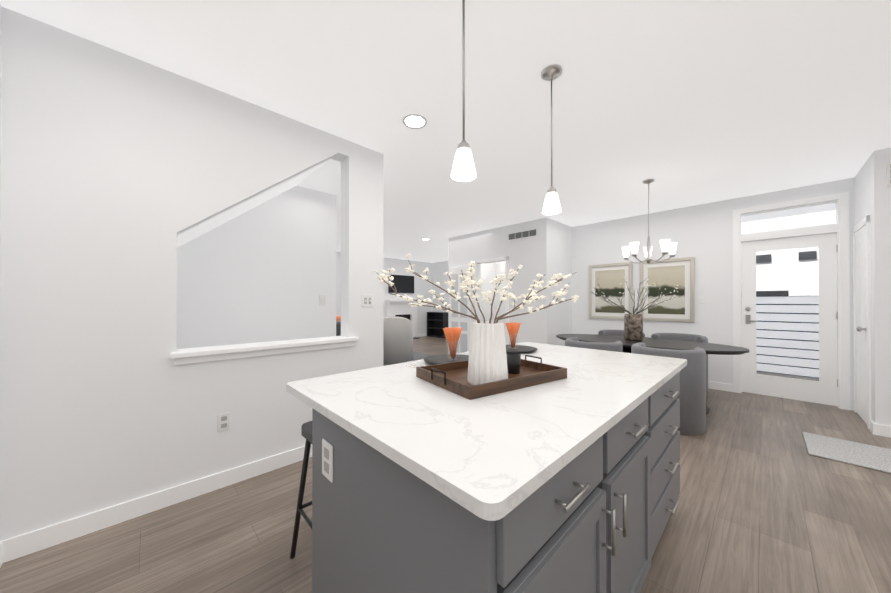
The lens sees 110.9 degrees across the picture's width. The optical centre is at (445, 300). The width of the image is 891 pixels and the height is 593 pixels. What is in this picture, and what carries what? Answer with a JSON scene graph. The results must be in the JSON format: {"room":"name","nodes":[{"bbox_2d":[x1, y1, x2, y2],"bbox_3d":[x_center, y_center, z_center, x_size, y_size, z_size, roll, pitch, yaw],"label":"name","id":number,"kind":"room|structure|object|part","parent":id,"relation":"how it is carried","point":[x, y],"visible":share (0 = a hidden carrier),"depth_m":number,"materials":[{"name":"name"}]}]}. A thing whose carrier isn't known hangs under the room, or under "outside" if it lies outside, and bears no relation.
{"room":"kitchen","nodes":[
{"label":"kitchen","id":0,"kind":"room"},
{"bbox_2d":[0,4,1,235],"bbox_3d":[-3.009,-0.084,0.490,2.610,2.700,0.256,0,0,-44],"label":"wall","id":1,"kind":"structure","parent":0,"point":[0,101],"depth_m":1.49,"materials":[{"name":"white paint"}]},
{"bbox_2d":[0,7,383,540],"bbox_3d":[-1.436,-0.076,2.295,2.160,2.700,0.160,0,0,-44],"label":"wall","id":2,"kind":"structure","parent":0,"point":[120,171],"depth_m":1.78,"materials":[{"name":"white paint"}]},
{"bbox_2d":[0,444,311,566],"bbox_3d":[-1.370,1.222,2.231,2.175,0.104,0.015,0,0,-44],"label":"baseboard","id":3,"kind":"structure","parent":2,"relation":"attached to","point":[18,546],"depth_m":1.79,"materials":[{"name":"white wood"}]},
{"bbox_2d":[217,412,229,431],"bbox_3d":[-1.515,0.833,2.098,0.072,0.116,0.008,0,0,-44],"label":"outlet","id":4,"kind":"object","parent":2,"relation":"attached to","point":[223,421],"visible":1,"depth_m":2.10,"materials":[{"name":"white plastic"}]},
{"bbox_2d":[170,336,357,364],"bbox_3d":[-1.309,0.370,2.395,1.255,0.079,0.230,0,0,-44],"label":"trim","id":5,"kind":"structure","parent":2,"relation":"attached to","point":[204,354],"depth_m":2.23,"materials":[{"name":"white wood"}]},
{"bbox_2d":[362,294,372,306],"bbox_3d":[-0.724,0.007,2.860,0.116,0.116,0.013,0,0,-44],"label":"light switch","id":6,"kind":"object","parent":2,"relation":"attached to","point":[367,300],"visible":1,"depth_m":2.86,"materials":[{"name":"white plastic"}]},
{"bbox_2d":[177,185,335,348],"bbox_3d":[-3.091,-0.076,2.131,4.770,2.700,0.120,0,0,-44],"label":"wall","id":7,"kind":"structure","parent":0,"point":[265,271],"depth_m":3.20,"materials":[{"name":"white paint"}]},
{"bbox_2d":[319,295,325,304],"bbox_3d":[-1.451,0.000,3.621,0.072,0.116,0.009,0,0,-44],"label":"light switch","id":8,"kind":"object","parent":7,"relation":"attached to","point":[322,299],"visible":1,"depth_m":3.62,"materials":[{"name":"white plastic"}]},
{"bbox_2d":[177,159,340,247],"bbox_3d":[-1.984,-0.434,2.497,2.670,1.902,0.890,0,0,-44],"label":"ceiling soffit","id":9,"kind":"structure","parent":0,"point":[325,176],"depth_m":2.89,"materials":[{"name":"white paint"}]},
{"bbox_2d":[336,316,340,335],"bbox_3d":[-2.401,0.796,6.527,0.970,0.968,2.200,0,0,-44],"label":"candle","id":10,"kind":"object","parent":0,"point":[338,325],"visible":0.02,"depth_m":5.49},
{"bbox_2d":[336,252,431,333],"bbox_3d":[-4.347,-0.052,7.794,10.820,2.700,0.120,0,0,-44],"label":"wall","id":11,"kind":"structure","parent":0,"point":[421,287],"depth_m":10.76,"materials":[{"name":"white paint"}]},
{"bbox_2d":[388,274,413,292],"bbox_3d":[-1.487,-0.541,10.434,1.040,0.600,0.049,0,0,-44],"label":"television","id":12,"kind":"object","parent":11,"relation":"attached to","point":[403,284],"visible":0.85,"depth_m":10.43,"materials":[{"name":"black plastic"}]},
{"bbox_2d":[417,333,426,336],"bbox_3d":[-0.787,1.260,11.127,0.780,0.104,0.015,0,0,-44],"label":"baseboard","id":13,"kind":"structure","parent":11,"relation":"attached to","point":[423,334],"depth_m":11.06,"materials":[{"name":"white"}]},
{"bbox_2d":[432,261,447,311],"bbox_3d":[0.851,-0.042,10.110,0.120,2.700,3.700,0,0,-44],"label":"wall","id":14,"kind":"structure","parent":0,"point":[437,271],"depth_m":11.13,"materials":[{"name":"white paint"}]},
{"bbox_2d":[0,336,890,592],"bbox_3d":[-0.149,1.329,3.418,11.000,0.100,12.400,0,0,-44],"label":"floor","id":15,"kind":"structure","parent":0,"point":[767,503],"depth_m":1.69,"materials":[{"name":"wood"}]},
{"bbox_2d":[290,421,311,558],"bbox_3d":[-0.510,0.944,1.516,0.374,0.657,0.374,0,0,-44],"label":"stool","id":16,"kind":"object","parent":15,"relation":"on","point":[306,430],"visible":0.25,"depth_m":1.51,"materials":[{"name":"black metal"}]},
{"bbox_2d":[385,299,419,338],"bbox_3d":[-1.365,0.644,10.303,1.280,1.330,0.399,0,0,-44],"label":"fireplace","id":17,"kind":"object","parent":15,"relation":"on","point":[400,308],"visible":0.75,"depth_m":10.34,"materials":[{"name":"white"}]},
{"bbox_2d":[383,351,432,365],"bbox_3d":[-1.787,1.286,6.631,2.900,0.011,4.300,0,0,-44],"label":"living room rug","id":18,"kind":"object","parent":15,"relation":"on","point":[418,356],"visible":0.07,"depth_m":6.97,"materials":[{"name":"grey fabric"}]},
{"bbox_2d":[383,317,412,363],"bbox_3d":[-1.041,0.802,6.422,0.722,0.946,0.700,0,0,-44],"label":"accent chair","id":19,"kind":"object","parent":18,"relation":"on","point":[397,340],"visible":0.75,"depth_m":6.10,"materials":[{"name":"fabric"}]},
{"bbox_2d":[427,312,447,337],"bbox_3d":[-0.258,0.871,10.932,0.329,0.880,0.870,0,0,-44],"label":"bookcase","id":20,"kind":"object","parent":15,"relation":"on","point":[437,322],"visible":0.81,"depth_m":11.10,"materials":[{"name":"black wood"}]},
{"bbox_2d":[312,362,686,592],"bbox_3d":[0.454,0.828,1.512,1.838,0.886,0.944,0,0,-44],"label":"kitchen island","id":21,"kind":"object","parent":15,"relation":"on","point":[570,483],"depth_m":0.90,"materials":[{"name":"grey"}]},
{"bbox_2d":[286,342,686,529],"bbox_3d":[0.386,0.371,1.583,1.920,0.030,1.110,0,0,-44],"label":"island countertop","id":22,"kind":"structure","parent":21,"relation":"on","point":[481,454],"depth_m":0.94,"materials":[{"name":"white stone"}]},
{"bbox_2d":[406,327,468,367],"bbox_3d":[0.009,0.259,1.735,0.428,0.195,0.336,0,0,-44],"label":"place setting","id":23,"kind":"object","parent":22,"relation":"on","point":[452,335],"visible":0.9,"depth_m":1.75,"materials":[{"name":"grey"}]},
{"bbox_2d":[416,355,566,399],"bbox_3d":[0.209,0.320,1.407,0.580,0.069,0.400,0,0,-34],"label":"tray","id":24,"kind":"object","parent":22,"relation":"on","point":[451,377],"visible":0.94,"depth_m":1.30,"materials":[{"name":"brown wood"}]},
{"bbox_2d":[373,253,579,384],"bbox_3d":[0.134,0.077,1.321,0.717,0.533,0.739,0,0,-44],"label":"ribbed vase","id":25,"kind":"object","parent":24,"relation":"on","point":[487,361],"visible":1,"depth_m":1.23,"materials":[{"name":"white ceramic"}]},
{"bbox_2d":[506,353,520,373],"bbox_3d":[0.321,0.302,1.456,0.072,0.085,0.072,0,0,-44],"label":"cup","id":26,"kind":"object","parent":24,"relation":"on","point":[513,363],"visible":0.92,"depth_m":1.43,"materials":[{"name":"black"}]},
{"bbox_2d":[506,322,536,352],"bbox_3d":[0.449,0.261,2.159,0.428,0.195,0.336,0,0,-44],"label":"place setting","id":27,"kind":"object","parent":22,"relation":"on","point":[513,330],"visible":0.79,"depth_m":2.17,"materials":[{"name":"grey"}]},
{"bbox_2d":[565,337,622,351],"bbox_3d":[1.780,0.878,3.723,0.590,0.796,0.629,0,0,-44],"label":"dining chair","id":28,"kind":"object","parent":15,"relation":"on","point":[616,346],"visible":0.23,"depth_m":3.48,"materials":[{"name":"grey fabric"}]},
{"bbox_2d":[598,330,644,336],"bbox_3d":[2.747,0.883,4.795,0.590,0.796,0.629,0,0,-44],"label":"dining chair","id":29,"kind":"object","parent":15,"relation":"on","point":[612,332],"visible":0.17,"depth_m":5.00,"materials":[{"name":"grey fabric"}]},
{"bbox_2d":[556,334,748,413],"bbox_3d":[2.493,0.907,4.021,1.060,0.750,2.120,0,0,-44],"label":"dining table","id":30,"kind":"object","parent":15,"relation":"on","point":[708,348],"visible":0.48,"depth_m":3.75,"materials":[{"name":"grey wood"}]},
{"bbox_2d":[591,276,681,340],"bbox_3d":[2.631,0.088,4.154,1.081,0.887,1.061,0,0,-44],"label":"vase","id":31,"kind":"object","parent":30,"relation":"on","point":[633,326],"visible":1,"depth_m":4.03,"materials":[{"name":"brown ceramic"}]},
{"bbox_2d":[631,342,705,434],"bbox_3d":[2.293,0.876,3.191,0.590,0.796,0.629,0,0,-44],"label":"dining chair","id":32,"kind":"object","parent":15,"relation":"on","point":[692,396],"visible":0.46,"depth_m":2.90,"materials":[{"name":"grey fabric"}]},
{"bbox_2d":[651,333,707,397],"bbox_3d":[3.247,0.881,4.276,0.590,0.796,0.629,0,0,-44],"label":"dining chair","id":33,"kind":"object","parent":15,"relation":"on","point":[688,337],"visible":0.25,"depth_m":4.35,"materials":[{"name":"grey fabric"}]},
{"bbox_2d":[802,432,890,472],"bbox_3d":[3.607,1.268,2.337,0.610,0.011,1.130,0,0,-44],"label":"entry rug","id":34,"kind":"object","parent":15,"relation":"on","point":[860,454],"visible":1,"depth_m":2.54,"materials":[{"name":"grey fabric"}]},
{"bbox_2d":[0,0,890,262],"bbox_3d":[-0.149,-1.471,3.430,11.000,0.100,12.400,0,0,-44],"label":"ceiling","id":35,"kind":"structure","parent":0,"point":[685,103],"depth_m":2.05,"materials":[{"name":"white paint"}]},
{"bbox_2d":[402,114,426,128],"bbox_3d":[-0.245,-1.422,2.448,0.200,0.006,0.200,0,0,-44],"label":"recessed light","id":36,"kind":"object","parent":35,"relation":"in","point":[414,121],"visible":1,"depth_m":2.44,"materials":[{"name":"white"}]},
{"bbox_2d":[451,0,476,181],"bbox_3d":[0.081,-0.991,1.372,0.128,0.878,0.128,0,0,-44],"label":"pendant light","id":37,"kind":"object","parent":35,"relation":"hanging from","point":[463,169],"visible":1,"depth_m":1.37,"materials":[{"name":"white glass"}]},
{"bbox_2d":[541,64,561,214],"bbox_3d":[0.664,-0.988,1.920,0.128,0.878,0.128,0,0,-44],"label":"pendant light","id":38,"kind":"object","parent":35,"relation":"hanging from","point":[551,206],"visible":1,"depth_m":1.91,"materials":[{"name":"white glass"}]},
{"bbox_2d":[622,179,676,262],"bbox_3d":[2.405,-0.927,3.665,0.564,0.984,0.551,0,0,-44],"label":"chandelier","id":39,"kind":"object","parent":35,"relation":"hanging from","point":[666,245],"visible":1,"depth_m":3.60,"materials":[{"name":"white glass"}]},
{"bbox_2d":[481,262,495,321],"bbox_3d":[0.722,-0.053,7.499,1.470,2.700,0.120,0,0,-44],"label":"wall","id":40,"kind":"structure","parent":0,"point":[490,271],"depth_m":7.75,"materials":[{"name":"white paint"}]},
{"bbox_2d":[448,217,549,352],"bbox_3d":[0.937,-0.059,6.130,0.120,2.700,2.390,0,0,-44],"label":"wall","id":41,"kind":"structure","parent":0,"point":[531,255],"depth_m":5.59,"materials":[{"name":"white paint"}]},
{"bbox_2d":[449,266,470,353],"bbox_3d":[0.310,0.273,6.663,0.039,2.000,0.630,0,0,-44],"label":"door","id":42,"kind":"structure","parent":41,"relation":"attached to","point":[463,322],"depth_m":6.61,"materials":[{"name":"white wood"}]},
{"bbox_2d":[474,256,508,344],"bbox_3d":[0.891,0.233,6.078,0.016,2.115,0.850,0,0,-44],"label":"door frame","id":43,"kind":"structure","parent":41,"relation":"attached to","point":[506,258],"depth_m":5.81,"materials":[{"name":"white wood"}]},
{"bbox_2d":[508,228,536,240],"bbox_3d":[1.389,-1.184,5.571,0.009,0.145,0.610,0,0,-44],"label":"air vent","id":44,"kind":"object","parent":41,"relation":"in","point":[529,233],"visible":1,"depth_m":5.56,"materials":[{"name":"white plastic"}]},
{"bbox_2d":[496,261,504,331],"bbox_3d":[2.047,-0.054,7.283,0.120,2.700,2.270,0,0,-44],"label":"wall","id":45,"kind":"structure","parent":0,"point":[500,266],"depth_m":7.86,"materials":[{"name":"white paint"}]},
{"bbox_2d":[550,219,571,345],"bbox_3d":[2.336,-0.060,5.902,1.580,2.700,0.120,0,0,-44],"label":"wall","id":46,"kind":"structure","parent":0,"point":[561,262],"depth_m":5.59,"materials":[{"name":"white paint"}]},
{"bbox_2d":[572,177,854,410],"bbox_3d":[3.631,-0.065,4.775,0.120,2.700,3.540,0,0,-44],"label":"wall","id":47,"kind":"structure","parent":0,"point":[702,234],"depth_m":4.56,"materials":[{"name":"white paint"}]},
{"bbox_2d":[589,262,632,319],"bbox_3d":[2.899,-0.152,5.424,0.032,0.980,0.710,0,0,-44],"label":"picture","id":48,"kind":"object","parent":47,"relation":"attached to","point":[609,278],"visible":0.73,"depth_m":5.41,"materials":[{"name":"beige paper"}]},
{"bbox_2d":[639,257,694,321],"bbox_3d":[3.468,-0.155,4.834,0.032,0.980,0.710,0,0,-44],"label":"picture","id":49,"kind":"object","parent":47,"relation":"attached to","point":[671,274],"visible":0.79,"depth_m":4.80,"materials":[{"name":"beige"}]},
{"bbox_2d":[708,381,732,391],"bbox_3d":[3.222,1.234,5.098,0.015,0.104,2.260,0,0,-44],"label":"baseboard","id":50,"kind":"structure","parent":47,"relation":"attached to","point":[711,385],"depth_m":4.37,"materials":[{"name":"white wood"}]},
{"bbox_2d":[741,200,836,234],"bbox_3d":[4.396,-1.039,3.968,0.036,0.300,0.826,0,0,-44],"label":"transom","id":51,"kind":"object","parent":47,"relation":"attached to","point":[791,208],"visible":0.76,"depth_m":3.92,"materials":[{"name":"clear glass"}]},
{"bbox_2d":[742,233,837,405],"bbox_3d":[4.386,0.234,3.944,0.104,2.065,0.832,0,0,-44],"label":"entry door","id":52,"kind":"structure","parent":47,"relation":"in","point":[823,389],"depth_m":3.88,"materials":[{"name":"white wood"}]},
{"bbox_2d":[733,192,870,428],"bbox_3d":[4.150,0.010,3.699,0.865,2.540,1.030,0,0,-44],"label":"door frame","id":53,"kind":"structure","parent":47,"relation":"attached to","point":[841,228],"depth_m":3.61,"materials":[{"name":"white wood"}]},
{"bbox_2d":[854,155,871,419],"bbox_3d":[4.493,-0.072,3.232,0.780,2.700,0.120,0,0,-44],"label":"wall","id":54,"kind":"structure","parent":0,"point":[862,177],"depth_m":3.17,"materials":[{"name":"white paint"}]},
{"bbox_2d":[855,225,866,423],"bbox_3d":[4.434,0.250,3.306,0.592,2.033,0.070,0,0,-44],"label":"door","id":55,"kind":"structure","parent":54,"relation":"in","point":[861,324],"depth_m":3.29,"materials":[{"name":"white wood"}]},
{"bbox_3d":[4.265,0.298,3.150,0.054,0.054,0.060,0,0,-44],"label":"knob","id":56,"kind":"part","parent":55,"relation":"part of","materials":[{"name":"silver metal"}]},
{"bbox_2d":[871,147,890,425],"bbox_3d":[5.134,-0.077,1.918,0.120,2.700,2.900,0,0,-44],"label":"wall","id":57,"kind":"structure","parent":0,"point":[881,280],"depth_m":2.90,"materials":[{"name":"white paint"}]},
{"bbox_2d":[870,421,890,437],"bbox_3d":[5.057,1.221,1.918,0.045,0.104,2.815,0,0,-44],"label":"baseboard","id":58,"kind":"structure","parent":57,"relation":"attached to","point":[876,429],"depth_m":2.89,"materials":[{"name":"white wood"}]},
{"bbox_2d":[887,162,890,185],"bbox_3d":[4.216,-1.174,2.782,0.009,0.220,0.250,0,0,-44],"label":"air vent","id":59,"kind":"object","parent":57,"relation":"in","point":[889,174],"visible":1,"depth_m":2.86,"materials":[{"name":"white plastic"}]},
{"label":"outside","id":60,"kind":"structure","parent":0,"visible":0},
{"bbox_2d":[757,371,818,379],"bbox_3d":[7.514,1.369,8.025,9.970,0.100,20.000,0,0,-44],"label":"ground","id":61,"kind":"structure","parent":60,"point":[788,375],"depth_m":5.32,"materials":[{"name":"grey"}]},
{"bbox_2d":[756,290,818,377],"bbox_3d":[6.514,0.559,4.634,0.160,1.450,6.500,0,0,-44],"label":"fence","id":62,"kind":"object","parent":61,"relation":"on","point":[803,339],"depth_m":5.26,"materials":[{"name":"white"}]},
{"bbox_2d":[741,210,835,295],"bbox_3d":[9.344,-3.205,7.031,0.340,9.000,16.000,0,0,-44],"label":"building","id":63,"kind":"structure","parent":61,"relation":"on","point":[779,270],"depth_m":7.63,"materials":[{"name":"white"}]}
]}

